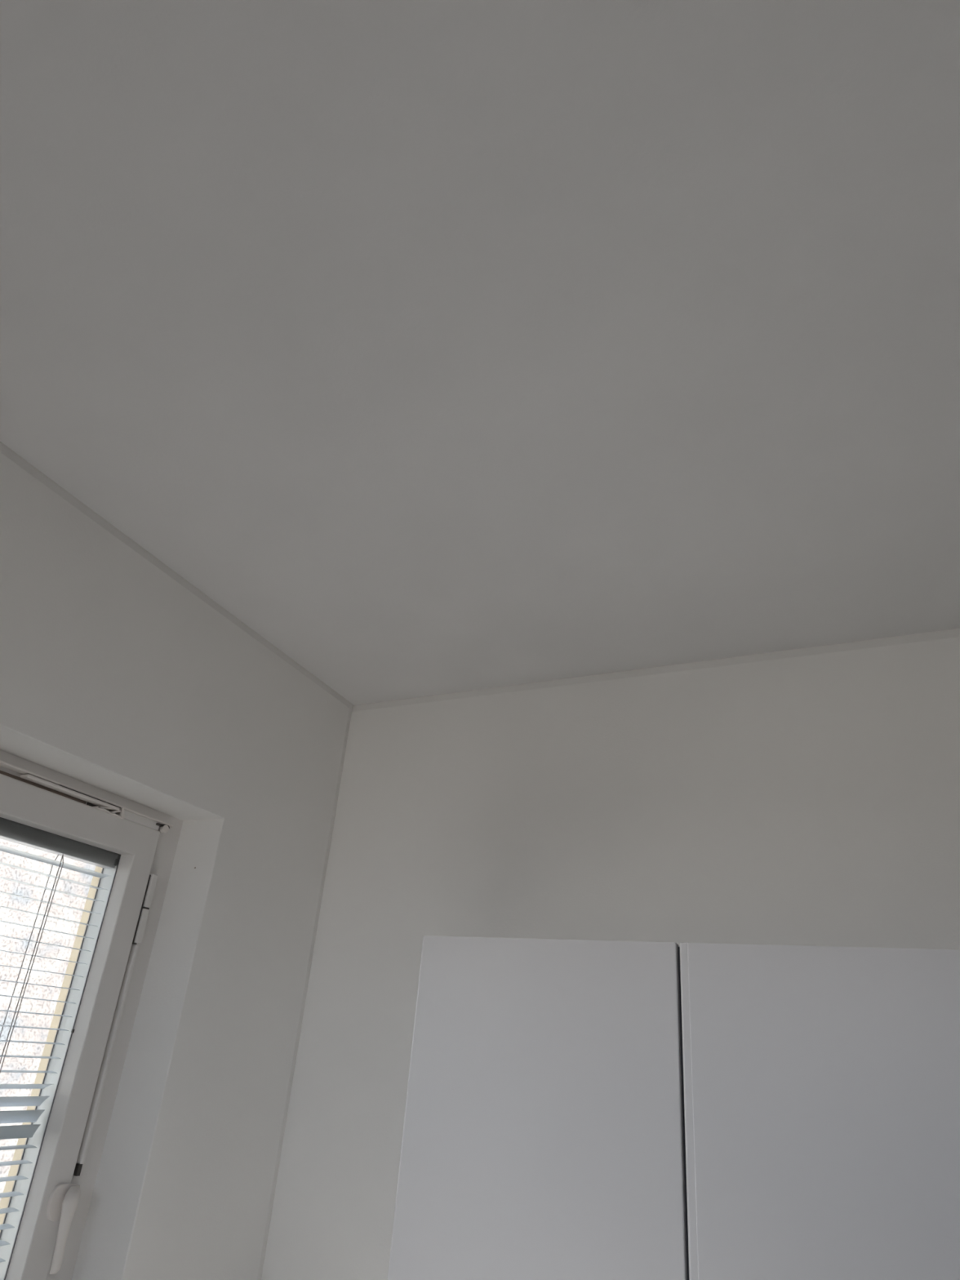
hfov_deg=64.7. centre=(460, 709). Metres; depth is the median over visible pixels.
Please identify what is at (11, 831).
blind
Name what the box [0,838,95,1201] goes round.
window pane
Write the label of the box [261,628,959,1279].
wall
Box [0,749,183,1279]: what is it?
window
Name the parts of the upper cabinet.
door, door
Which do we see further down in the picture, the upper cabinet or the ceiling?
the upper cabinet
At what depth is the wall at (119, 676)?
1.51 m
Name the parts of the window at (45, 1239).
exterior trim, sash, lever, stay arm, tilt rail, plate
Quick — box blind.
[0,817,118,1262]
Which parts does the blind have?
ladder cord, lift cord, ladder cord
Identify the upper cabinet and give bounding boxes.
[387,935,959,1279]
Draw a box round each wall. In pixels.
[0,441,352,1279]
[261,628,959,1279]
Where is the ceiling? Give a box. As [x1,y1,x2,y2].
[0,0,959,705]

